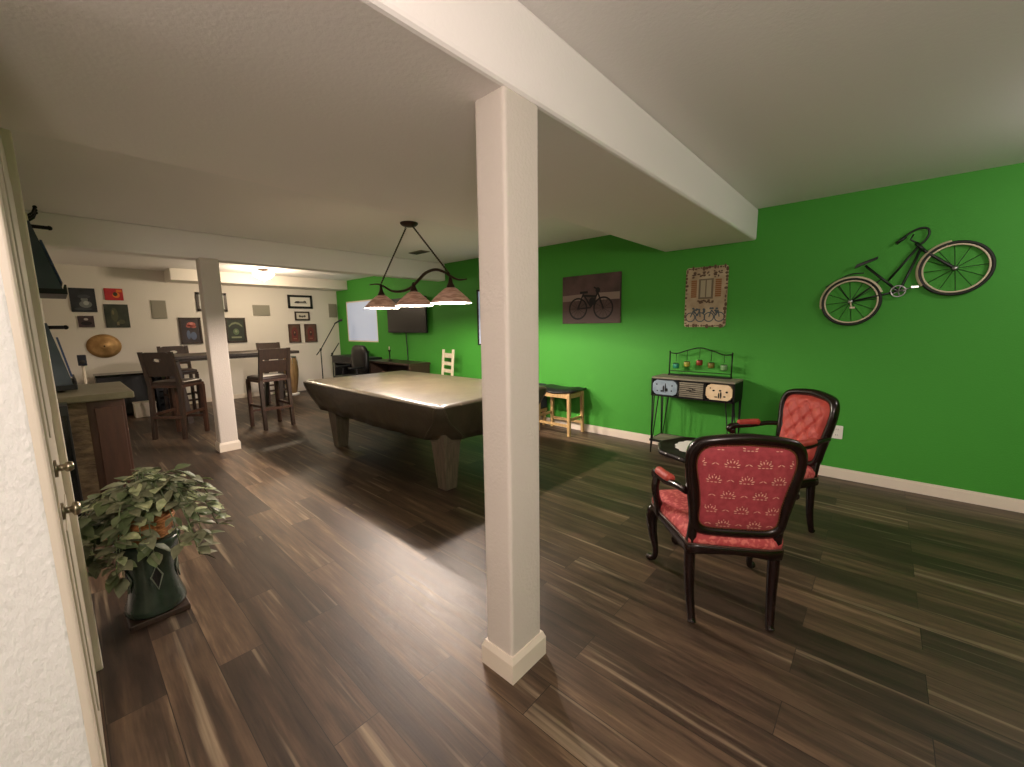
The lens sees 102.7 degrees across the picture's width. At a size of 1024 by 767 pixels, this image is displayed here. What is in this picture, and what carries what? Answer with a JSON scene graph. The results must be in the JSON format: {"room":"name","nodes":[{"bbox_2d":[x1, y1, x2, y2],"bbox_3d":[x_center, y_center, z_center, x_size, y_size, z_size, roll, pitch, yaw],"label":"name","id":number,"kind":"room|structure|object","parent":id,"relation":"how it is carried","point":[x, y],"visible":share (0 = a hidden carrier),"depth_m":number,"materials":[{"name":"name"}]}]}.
{"room":"basement game room","nodes":[
{"label":"basement game room","id":0,"kind":"room"},
{"bbox_2d":[0,269,91,766],"bbox_3d":[-2.138,0.188,0.163,0.120,2.580,2.534,6,11,42],"label":"wall","id":1,"kind":"structure","parent":0,"point":[42,723],"depth_m":1.08,"materials":[{"name":"white paint"}]},
{"bbox_2d":[41,263,340,398],"bbox_3d":[-6.065,-0.943,8.529,0.100,2.580,4.985,6,11,42],"label":"wall","id":2,"kind":"structure","parent":0,"point":[138,286],"depth_m":7.88,"materials":[{"name":"beige paint"}]},
{"bbox_2d":[68,288,97,311],"bbox_3d":[-7.317,-1.423,6.979,0.020,0.400,0.310,6,11,42],"label":"wall picture","id":3,"kind":"object","parent":2,"relation":"attached to","point":[81,299],"visible":1,"depth_m":6.97,"materials":[{"name":"grey paper"}]},
{"bbox_2d":[77,316,94,326],"bbox_3d":[-7.314,-1.064,7.028,0.018,0.195,0.195,6,11,42],"label":"wall picture","id":4,"kind":"object","parent":2,"relation":"attached to","point":[83,321],"visible":1,"depth_m":7.02,"materials":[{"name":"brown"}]},
{"bbox_2d":[86,334,121,357],"bbox_3d":[-7.169,-0.658,7.194,0.082,0.414,0.447,6,11,42],"label":"cymbal","id":5,"kind":"object","parent":2,"relation":"attached to","point":[101,345],"visible":1,"depth_m":7.19,"materials":[{"name":"brown metal"}]},
{"bbox_2d":[103,288,123,300],"bbox_3d":[-7.058,-1.579,7.249,0.018,0.205,0.240,6,11,42],"label":"wall picture","id":6,"kind":"object","parent":2,"relation":"attached to","point":[109,293],"visible":1,"depth_m":7.24,"materials":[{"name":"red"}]},
{"bbox_2d":[103,304,130,327],"bbox_3d":[-7.051,-1.206,7.304,0.018,0.410,0.315,6,11,42],"label":"wall picture","id":7,"kind":"object","parent":2,"relation":"attached to","point":[116,315],"visible":1,"depth_m":7.30,"materials":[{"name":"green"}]},
{"bbox_2d":[150,300,167,318],"bbox_3d":[-6.658,-1.396,7.716,0.024,0.340,0.220,6,11,42],"label":"wall speaker","id":8,"kind":"object","parent":2,"relation":"attached to","point":[158,307],"visible":1,"depth_m":7.71,"materials":[{"name":"beige plastic"}]},
{"bbox_2d":[178,317,202,343],"bbox_3d":[-6.354,-1.044,8.096,0.030,0.516,0.351,6,11,42],"label":"framed picture","id":9,"kind":"object","parent":2,"relation":"attached to","point":[190,328],"visible":1,"depth_m":8.09,"materials":[{"name":"brown wood"}]},
{"bbox_2d":[181,319,200,341],"bbox_3d":[-6.357,-1.045,8.099,0.020,0.450,0.285,6,11,42],"label":"print","id":10,"kind":"object","parent":9,"relation":"attached to","point":[190,328],"depth_m":8.09,"materials":[{"name":"black paper"}]},
{"bbox_2d":[195,292,227,311],"bbox_3d":[-6.095,-1.654,8.308,0.030,0.376,0.516,6,11,42],"label":"framed picture","id":11,"kind":"object","parent":2,"relation":"attached to","point":[197,294],"visible":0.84,"depth_m":8.18,"materials":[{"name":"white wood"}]},
{"bbox_2d":[199,295,224,308],"bbox_3d":[-6.100,-1.654,8.312,0.017,0.280,0.420,6,11,42],"label":"print","id":12,"kind":"object","parent":11,"relation":"attached to","point":[223,296],"depth_m":8.44,"materials":[{"name":"grey paper"}]},
{"bbox_2d":[225,318,246,342],"bbox_3d":[-5.841,-1.131,8.657,0.030,0.516,0.371,6,11,42],"label":"framed picture","id":13,"kind":"object","parent":2,"relation":"attached to","point":[235,327],"visible":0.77,"depth_m":8.65,"materials":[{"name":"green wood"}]},
{"bbox_2d":[189,387,305,403],"bbox_3d":[-5.977,0.289,8.697,0.014,0.090,4.871,6,11,42],"label":"baseboard","id":14,"kind":"structure","parent":2,"relation":"attached to","point":[244,395],"depth_m":8.88,"materials":[{"name":"beige"}]},
{"bbox_2d":[252,305,269,315],"bbox_3d":[-5.501,-1.606,8.982,0.024,0.230,0.335,6,11,42],"label":"wall speaker","id":15,"kind":"object","parent":2,"relation":"attached to","point":[258,310],"visible":1,"depth_m":8.97,"materials":[{"name":"beige plastic"}]},
{"bbox_2d":[288,324,301,342],"bbox_3d":[-5.060,-1.169,9.526,0.030,0.426,0.261,6,11,42],"label":"wall plaque","id":16,"kind":"object","parent":2,"relation":"attached to","point":[294,330],"visible":1,"depth_m":9.52,"materials":[{"name":"brown wood"}]},
{"bbox_2d":[287,295,312,308],"bbox_3d":[-4.950,-1.907,9.556,0.030,0.306,0.541,6,11,42],"label":"framed picture","id":17,"kind":"object","parent":2,"relation":"attached to","point":[294,301],"visible":1,"depth_m":9.55,"materials":[{"name":"black"}]},
{"bbox_2d":[290,297,309,306],"bbox_3d":[-4.954,-1.908,9.560,0.018,0.210,0.445,6,11,42],"label":"print","id":18,"kind":"object","parent":17,"relation":"attached to","point":[294,301],"depth_m":9.55,"materials":[{"name":"white paper"}]},
{"bbox_2d":[294,311,309,319],"bbox_3d":[-4.932,-1.588,9.617,0.030,0.206,0.331,6,11,42],"label":"framed picture","id":19,"kind":"object","parent":2,"relation":"attached to","point":[298,315],"visible":1,"depth_m":9.61,"materials":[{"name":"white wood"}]},
{"bbox_2d":[296,313,307,318],"bbox_3d":[-4.936,-1.588,9.621,0.017,0.140,0.265,6,11,42],"label":"print","id":20,"kind":"object","parent":19,"relation":"attached to","point":[298,315],"depth_m":9.61,"materials":[{"name":"beige paper"}]},
{"bbox_2d":[304,324,317,341],"bbox_3d":[-4.817,-1.210,9.792,0.030,0.426,0.276,6,11,42],"label":"wall plaque","id":21,"kind":"object","parent":2,"relation":"attached to","point":[310,330],"visible":1,"depth_m":9.79,"materials":[{"name":"brown wood"}]},
{"bbox_2d":[305,325,315,340],"bbox_3d":[-4.821,-1.210,9.796,0.020,0.388,0.238,6,11,42],"label":"print","id":22,"kind":"object","parent":21,"relation":"attached to","point":[310,330],"depth_m":9.78,"materials":[{"name":"red paper"}]},
{"bbox_2d":[328,304,336,316],"bbox_3d":[-4.442,-1.805,10.141,0.024,0.330,0.200,6,11,42],"label":"wall speaker","id":23,"kind":"object","parent":2,"relation":"attached to","point":[332,308],"visible":1,"depth_m":10.13,"materials":[{"name":"beige plastic"}]},
{"bbox_2d":[196,257,240,452],"bbox_3d":[-3.531,-0.317,4.915,0.200,2.285,0.220,6,11,42],"label":"pillar","id":24,"kind":"structure","parent":0,"point":[208,272],"depth_m":4.85,"materials":[{"name":"beige paint"}]},
{"bbox_2d":[163,268,346,290],"bbox_3d":[-5.257,-2.182,8.749,0.600,0.210,3.300,6,11,42],"label":"beam","id":25,"kind":"structure","parent":0,"point":[171,275],"depth_m":8.49,"materials":[{"name":"beige paint"}]},
{"bbox_2d":[0,0,757,251],"bbox_3d":[0.184,-1.373,2.832,1.680,0.300,4.885,6,11,42],"label":"ceiling","id":26,"kind":"structure","parent":0,"point":[366,103],"depth_m":1.52,"materials":[{"name":"white paint"}]},
{"bbox_2d":[475,86,545,684],"bbox_3d":[-0.004,0.094,1.669,0.182,2.285,0.223,6,11,42],"label":"pillar","id":27,"kind":"structure","parent":0,"point":[506,121],"depth_m":1.58,"materials":[{"name":"beige paint"}]},
{"bbox_2d":[0,0,1023,280],"bbox_3d":[-1.879,-1.567,2.970,13.600,0.100,7.600,6,11,42],"label":"ceiling","id":28,"kind":"structure","parent":0,"point":[786,101],"depth_m":2.26,"materials":[{"name":"white paint"}]},
{"bbox_2d":[25,210,444,281],"bbox_3d":[-2.905,-1.723,5.596,0.200,0.300,4.885,6,11,42],"label":"beam","id":29,"kind":"structure","parent":28,"relation":"attached to","point":[68,232],"depth_m":4.76,"materials":[{"name":"white paint"}]},
{"bbox_2d":[252,268,273,280],"bbox_3d":[-4.655,-2.027,7.665,0.360,0.230,0.360,6,11,42],"label":"flush ceiling light","id":30,"kind":"object","parent":28,"relation":"attached to","point":[263,275],"visible":1,"depth_m":7.57,"materials":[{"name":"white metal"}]},
{"bbox_2d":[365,221,471,308],"bbox_3d":[-1.105,-1.295,4.472,1.800,0.881,0.414,6,11,42],"label":"pendant lamp","id":31,"kind":"object","parent":28,"relation":"hanging from","point":[450,294],"visible":1,"depth_m":4.37,"materials":[{"name":"brown metal"}]},
{"bbox_2d":[409,250,429,254],"bbox_3d":[-1.391,-1.962,6.129,0.320,0.018,0.160,6,11,42],"label":"ceiling vent","id":32,"kind":"object","parent":28,"relation":"in","point":[419,251],"visible":1,"depth_m":6.08,"materials":[{"name":"grey metal"}]},
{"bbox_2d":[86,390,1023,766],"bbox_3d":[-1.842,1.087,3.346,13.600,0.100,7.600,6,11,42],"label":"floor","id":33,"kind":"structure","parent":0,"point":[340,619],"depth_m":1.99,"materials":[{"name":"brown wood"}]},
{"bbox_2d":[58,402,92,556],"bbox_3d":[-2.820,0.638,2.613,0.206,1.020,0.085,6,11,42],"label":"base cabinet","id":34,"kind":"object","parent":33,"relation":"on","point":[63,409],"visible":0.24,"depth_m":2.54,"materials":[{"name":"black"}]},
{"bbox_2d":[81,366,86,383],"bbox_3d":[-6.844,0.175,6.596,0.240,0.930,0.240,6,11,42],"label":"speaker stand","id":35,"kind":"object","parent":33,"relation":"on","point":[83,367],"visible":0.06,"depth_m":6.54,"materials":[{"name":"beige"}]},
{"bbox_2d":[77,355,86,365],"bbox_3d":[-6.849,-0.369,6.516,0.106,0.170,0.100,6,11,42],"label":"speaker","id":36,"kind":"object","parent":35,"relation":"on","point":[82,361],"visible":1,"depth_m":6.48},
{"bbox_2d":[56,381,134,545],"bbox_3d":[-3.106,0.559,3.093,0.870,1.050,0.395,6,11,42],"label":"bar counter","id":37,"kind":"object","parent":33,"relation":"on","point":[97,411],"depth_m":2.82,"materials":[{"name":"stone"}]},
{"bbox_2d":[56,381,133,403],"bbox_3d":[-3.113,0.062,3.022,0.870,0.045,0.395,6,11,42],"label":"countertop","id":38,"kind":"structure","parent":37,"relation":"on","point":[93,392],"depth_m":2.84,"materials":[{"name":"beige stone"}]},
{"bbox_2d":[93,371,151,413],"bbox_3d":[-6.855,0.179,7.261,0.520,0.735,0.720,6,11,42],"label":"chest","id":39,"kind":"object","parent":33,"relation":"on","point":[135,381],"visible":0.41,"depth_m":7.13,"materials":[{"name":"black"}]},
{"bbox_2d":[132,400,156,417],"bbox_3d":[-6.375,0.439,7.108,0.250,0.250,0.290,6,11,42],"label":"box","id":40,"kind":"object","parent":33,"relation":"on","point":[141,408],"visible":0.81,"depth_m":7.00,"materials":[{"name":"beige cardboard"}]},
{"bbox_2d":[113,526,190,632],"bbox_3d":[-1.884,0.997,2.144,0.268,0.415,0.268,6,11,42],"label":"vase","id":41,"kind":"object","parent":33,"relation":"on","point":[154,595],"visible":0.77,"depth_m":2.07,"materials":[{"name":"green ceramic"}]},
{"bbox_2d":[78,463,233,597],"bbox_3d":[-1.864,0.684,2.135,0.685,0.526,0.661,5,10,36],"label":"potted plant","id":42,"kind":"object","parent":41,"relation":"on","point":[147,504],"visible":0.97,"depth_m":1.97,"materials":[{"name":"green plant"}]},
{"bbox_2d":[111,506,174,544],"bbox_3d":[-1.887,0.736,2.107,0.248,0.115,0.248,6,11,42],"label":"basket","id":43,"kind":"object","parent":42,"relation":"on","point":[160,528],"depth_m":2.08,"materials":[{"name":"wicker"}]},
{"bbox_2d":[152,375,183,411],"bbox_3d":[-6.386,0.106,7.625,0.420,0.765,0.420,6,11,42],"label":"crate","id":44,"kind":"object","parent":33,"relation":"on","point":[159,396],"visible":0.18,"depth_m":7.41,"materials":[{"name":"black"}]},
{"bbox_2d":[137,352,209,439],"bbox_3d":[-4.668,0.144,5.678,0.460,1.190,0.534,-1,8,-2],"label":"bar chair","id":45,"kind":"object","parent":33,"relation":"on","point":[168,366],"visible":1,"depth_m":5.51,"materials":[{"name":"brown wood"}]},
{"bbox_2d":[156,345,201,415],"bbox_3d":[-5.919,-0.068,7.293,0.534,1.190,0.460,6,11,40],"label":"bar chair","id":46,"kind":"object","parent":33,"relation":"on","point":[180,349],"visible":0.5,"depth_m":7.30,"materials":[{"name":"brown wood"}]},
{"bbox_2d":[156,350,298,423],"bbox_3d":[-4.927,-0.009,7.210,1.000,1.070,1.950,6,11,42],"label":"pub table","id":47,"kind":"object","parent":33,"relation":"on","point":[183,357],"visible":0.29,"depth_m":6.84,"materials":[{"name":"brown wood"}]},
{"bbox_2d":[246,347,295,430],"bbox_3d":[-3.651,0.058,6.181,0.534,1.190,0.460,5,10,35],"label":"bar chair","id":48,"kind":"object","parent":33,"relation":"on","point":[260,378],"visible":1,"depth_m":6.07,"materials":[{"name":"brown wood"}]},
{"bbox_2d":[256,342,292,402],"bbox_3d":[-4.893,-0.242,8.419,0.534,1.190,0.460,7,11,44],"label":"bar chair","id":49,"kind":"object","parent":33,"relation":"on","point":[274,345],"visible":0.2,"depth_m":8.48,"materials":[{"name":"brown wood"}]},
{"bbox_2d":[284,356,299,395],"bbox_3d":[-4.937,-0.179,9.134,0.328,0.866,0.328,-2,8,-12],"label":"drum","id":50,"kind":"object","parent":33,"relation":"on","point":[294,371],"visible":0.54,"depth_m":9.06,"materials":[{"name":"brown wood"}]},
{"bbox_2d":[316,324,334,378],"bbox_3d":[-4.249,-0.558,9.239,0.531,1.564,0.480,1,8,12],"label":"microphone stand","id":51,"kind":"object","parent":33,"relation":"on","point":[320,349],"visible":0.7,"depth_m":9.18,"materials":[{"name":"black metal"}]},
{"bbox_2d":[331,343,338,377],"bbox_3d":[-4.375,-0.436,10.022,0.324,1.105,0.301,-3,8,-16],"label":"microphone stand","id":52,"kind":"object","parent":33,"relation":"on","point":[338,343],"visible":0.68,"depth_m":9.97,"materials":[{"name":"black metal"}]},
{"bbox_2d":[334,345,368,376],"bbox_3d":[-3.300,-0.211,8.326,0.668,1.108,0.605,7,11,44],"label":"office chair","id":53,"kind":"object","parent":33,"relation":"on","point":[359,353],"visible":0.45,"depth_m":8.33,"materials":[{"name":"black leather"}]},
{"bbox_2d":[332,351,381,375],"bbox_3d":[-3.545,-0.270,9.339,1.560,0.950,0.415,6,11,42],"label":"digital piano","id":54,"kind":"object","parent":33,"relation":"on","point":[337,360],"visible":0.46,"depth_m":9.55,"materials":[{"name":"black plastic"}]},
{"bbox_2d":[369,359,430,373],"bbox_3d":[-2.260,-0.048,8.184,1.480,0.800,0.480,6,11,42],"label":"desk","id":55,"kind":"object","parent":33,"relation":"on","point":[380,365],"visible":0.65,"depth_m":8.25,"materials":[{"name":"brown wood"}]},
{"bbox_2d":[303,370,546,490],"bbox_3d":[-1.119,0.398,4.842,2.792,0.824,1.503,6,11,42],"label":"pool table","id":56,"kind":"object","parent":33,"relation":"on","point":[443,410],"visible":0.85,"depth_m":4.00,"materials":[{"name":"brown wood"}]},
{"bbox_2d":[441,349,454,375],"bbox_3d":[-1.266,-0.040,7.033,0.460,1.081,0.419,-7,10,-37],"label":"chair","id":57,"kind":"object","parent":33,"relation":"on","point":[444,355],"visible":0.36,"depth_m":7.10,"materials":[{"name":"beige paint"}]},
{"bbox_2d":[539,383,546,424],"bbox_3d":[0.162,0.315,6.031,0.520,0.620,0.520,6,11,42],"label":"ottoman","id":58,"kind":"object","parent":33,"relation":"on","point":[544,400],"visible":0.18,"depth_m":6.00,"materials":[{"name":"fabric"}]},
{"bbox_2d":[539,383,546,408],"bbox_3d":[0.160,0.186,6.013,0.520,0.360,0.520,6,11,42],"label":"cushion","id":59,"kind":"object","parent":58,"relation":"on","point":[544,401],"depth_m":5.98,"materials":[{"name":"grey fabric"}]},
{"bbox_2d":[539,384,586,436],"bbox_3d":[0.669,0.351,5.676,0.617,0.635,0.384,6,11,42],"label":"stool","id":60,"kind":"object","parent":33,"relation":"on","point":[553,390],"visible":0.9,"depth_m":5.56,"materials":[{"name":"black"}]},
{"bbox_2d":[658,437,695,543],"bbox_3d":[1.334,0.751,2.891,0.612,0.604,0.602,-5,9,-26],"label":"side table","id":61,"kind":"object","parent":33,"relation":"on","point":[666,448],"visible":0.26,"depth_m":2.85,"materials":[{"name":"black wood"}]},
{"bbox_2d":[675,441,690,451],"bbox_3d":[1.335,0.450,2.850,0.368,0.003,0.368,6,11,42],"label":"lace doily","id":62,"kind":"object","parent":61,"relation":"on","point":[682,446],"visible":0.29,"depth_m":2.91,"materials":[{"name":"white fabric"}]},
{"bbox_2d":[649,374,742,451],"bbox_3d":[2.004,0.373,4.507,0.858,0.882,0.338,6,11,42],"label":"console table","id":63,"kind":"object","parent":33,"relation":"on","point":[730,391],"visible":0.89,"depth_m":4.34,"materials":[{"name":"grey wood"}]},
{"bbox_2d":[653,434,680,439],"bbox_3d":[2.011,0.661,4.551,0.850,0.016,0.325,6,11,42],"label":"shelf","id":64,"kind":"object","parent":63,"relation":"attached to","point":[659,436],"depth_m":4.79,"materials":[{"name":"green glass"}]},
{"bbox_2d":[668,347,733,378],"bbox_3d":[2.057,-0.234,4.490,0.670,0.324,0.062,6,11,42],"label":"wire rack","id":65,"kind":"object","parent":63,"relation":"on","point":[724,355],"visible":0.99,"depth_m":4.47,"materials":[{"name":"black metal"}]},
{"bbox_2d":[684,362,689,366],"bbox_3d":[1.960,-0.217,4.582,0.068,0.056,0.066,6,11,42],"label":"cup","id":66,"kind":"object","parent":65,"relation":"hanging from","point":[686,364],"visible":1,"depth_m":4.56,"materials":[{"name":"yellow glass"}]},
{"bbox_2d":[696,360,702,364],"bbox_3d":[2.057,-0.229,4.491,0.068,0.056,0.066,6,11,42],"label":"cup","id":67,"kind":"object","parent":65,"relation":"hanging from","point":[698,362],"visible":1,"depth_m":4.46,"materials":[{"name":"red ceramic"}]},
{"bbox_2d":[708,363,714,367],"bbox_3d":[2.148,-0.196,4.413,0.068,0.056,0.066,6,11,42],"label":"cup","id":68,"kind":"object","parent":65,"relation":"hanging from","point":[710,365],"visible":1,"depth_m":4.39,"materials":[{"name":"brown ceramic"}]},
{"bbox_2d":[720,365,727,370],"bbox_3d":[2.244,-0.168,4.330,0.068,0.056,0.066,6,11,42],"label":"cup","id":69,"kind":"object","parent":65,"relation":"hanging from","point":[722,367],"visible":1,"depth_m":4.30,"materials":[{"name":"green ceramic"}]},
{"bbox_2d":[646,433,807,630],"bbox_3d":[1.094,0.667,2.160,0.676,0.995,0.682,1,8,12],"label":"armchair","id":70,"kind":"object","parent":33,"relation":"on","point":[739,496],"visible":1,"depth_m":1.89,"materials":[{"name":"red fabric"}]},
{"bbox_2d":[652,489,782,549],"bbox_3d":[1.106,0.697,2.211,0.606,0.099,0.571,1,8,10],"label":"seat cushion","id":71,"kind":"object","parent":70,"relation":"on","point":[671,506],"depth_m":1.96,"materials":[{"name":"red fabric"}]},
{"bbox_2d":[726,388,839,532],"bbox_3d":[1.855,0.540,2.981,0.682,0.995,0.676,-2,8,-6],"label":"armchair","id":72,"kind":"object","parent":33,"relation":"on","point":[809,417],"visible":0.59,"depth_m":2.85,"materials":[{"name":"red fabric"}]},
{"bbox_2d":[804,465,817,478],"bbox_3d":[1.808,0.579,2.980,0.571,0.099,0.606,-1,8,-3],"label":"seat cushion","id":73,"kind":"object","parent":72,"relation":"on","point":[812,470],"depth_m":2.78,"materials":[{"name":"red fabric"}]},
{"bbox_2d":[336,162,1023,499],"bbox_3d":[0.670,-0.668,5.933,13.600,2.580,0.160,6,11,42],"label":"wall","id":74,"kind":"structure","parent":0,"point":[929,388],"depth_m":3.77,"materials":[{"name":"green paint"}]},
{"bbox_2d":[346,299,378,341],"bbox_3d":[-3.481,-1.448,9.525,1.410,0.950,0.049,6,11,42],"label":"window","id":75,"kind":"structure","parent":74,"relation":"in","point":[362,324],"depth_m":9.53,"materials":[{"name":"beige"}]},
{"bbox_2d":[387,296,427,332],"bbox_3d":[-2.093,-1.362,8.175,1.340,0.690,0.092,6,11,42],"label":"television","id":76,"kind":"object","parent":74,"relation":"attached to","point":[402,319],"visible":0.78,"depth_m":8.11,"materials":[{"name":"black plastic"}]},
{"bbox_2d":[405,333,408,359],"bbox_3d":[-2.146,-0.610,8.368,0.051,0.862,0.035,6,11,42],"label":"hanging cable","id":77,"kind":"object","parent":76,"relation":"hanging from","point":[405,333],"visible":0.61,"depth_m":8.34,"materials":[{"name":"black plastic"}]},
{"bbox_2d":[477,289,480,345],"bbox_3d":[-0.106,-1.057,6.507,1.260,0.930,0.049,6,11,42],"label":"window","id":78,"kind":"structure","parent":74,"relation":"in","point":[478,291],"depth_m":6.89,"materials":[{"name":"white metal"}]},
{"bbox_2d":[478,291,480,343],"bbox_3d":[-0.109,-1.056,6.503,1.200,0.870,0.018,6,11,42],"label":"shade","id":79,"kind":"object","parent":78,"relation":"attached to","point":[479,329],"depth_m":6.90,"materials":[{"name":"white"}]},
{"bbox_2d":[562,271,621,323],"bbox_3d":[1.035,-1.113,5.398,0.872,0.632,0.037,6,11,42],"label":"picture","id":80,"kind":"object","parent":74,"relation":"attached to","point":[592,298],"visible":1,"depth_m":5.35,"materials":[{"name":"brown paper"}]},
{"bbox_2d":[563,287,619,322],"bbox_3d":[1.024,-1.041,5.395,0.861,0.459,0.002,6,11,42],"label":"print","id":81,"kind":"object","parent":80,"relation":"attached to","point":[580,304],"depth_m":5.38,"materials":[{"name":"brown paper"}]},
{"bbox_2d":[684,263,728,327],"bbox_3d":[2.111,-0.942,4.457,0.441,0.680,0.016,6,11,42],"label":"wall plaque","id":82,"kind":"object","parent":74,"relation":"attached to","point":[706,293],"visible":1,"depth_m":4.45,"materials":[{"name":"brown"}]},
{"bbox_2d":[540,416,1023,512],"bbox_3d":[0.629,0.569,6.043,13.400,0.100,0.014,6,11,42],"label":"baseboard","id":83,"kind":"structure","parent":74,"relation":"attached to","point":[989,500],"depth_m":3.57,"materials":[{"name":"beige wood"}]},
{"bbox_2d":[832,425,842,438],"bbox_3d":[3.041,0.455,3.829,0.085,0.125,0.010,6,11,42],"label":"wall outlet","id":84,"kind":"object","parent":74,"relation":"attached to","point":[838,432],"visible":0.8,"depth_m":3.82,"materials":[{"name":"white plastic"}]},
{"bbox_2d":[819,227,995,325],"bbox_3d":[3.228,-0.880,3.408,1.048,0.785,0.075,6,11,42],"label":"bicycle","id":85,"kind":"object","parent":74,"relation":"attached to","point":[919,272],"visible":1,"depth_m":3.34,"materials":[{"name":"black"}]},
{"bbox_3d":[-4.507,-0.306,3.879,8.500,2.580,0.100,6,11,42],"label":"wall","id":86,"kind":"structure","parent":0,"visible":0},
{"bbox_2d":[25,205,37,221],"bbox_3d":[-3.376,-1.172,2.852,0.300,0.112,0.102,6,11,42],"label":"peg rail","id":87,"kind":"object","parent":86,"relation":"attached to","point":[30,216],"visible":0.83,"depth_m":2.81,"materials":[{"name":"black metal"}]},
{"bbox_2d":[27,220,67,298],"bbox_3d":[-3.347,-0.861,2.923,0.620,0.465,0.175,6,11,42],"label":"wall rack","id":88,"kind":"object","parent":86,"relation":"attached to","point":[49,281],"visible":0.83,"depth_m":2.74,"materials":[{"name":"black metal"}]},
{"bbox_2d":[0,128,103,766],"bbox_3d":[-1.569,0.196,1.387,0.898,2.206,0.061,6,11,42],"label":"trim","id":89,"kind":"structure","parent":86,"relation":"attached to","point":[7,267],"depth_m":1.17,"materials":[{"name":"beige wood"}]},
{"bbox_2d":[0,136,106,766],"bbox_3d":[-1.567,0.231,1.404,0.685,2.108,0.078,6,11,42],"label":"door","id":90,"kind":"structure","parent":86,"relation":"in","point":[75,508],"depth_m":1.24,"materials":[{"name":"beige paint"}]},
{"bbox_2d":[44,323,77,390],"bbox_3d":[-3.345,-0.206,3.008,0.620,0.465,0.154,6,11,42],"label":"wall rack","id":91,"kind":"object","parent":86,"relation":"attached to","point":[63,381],"visible":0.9,"depth_m":2.82,"materials":[{"name":"black metal"}]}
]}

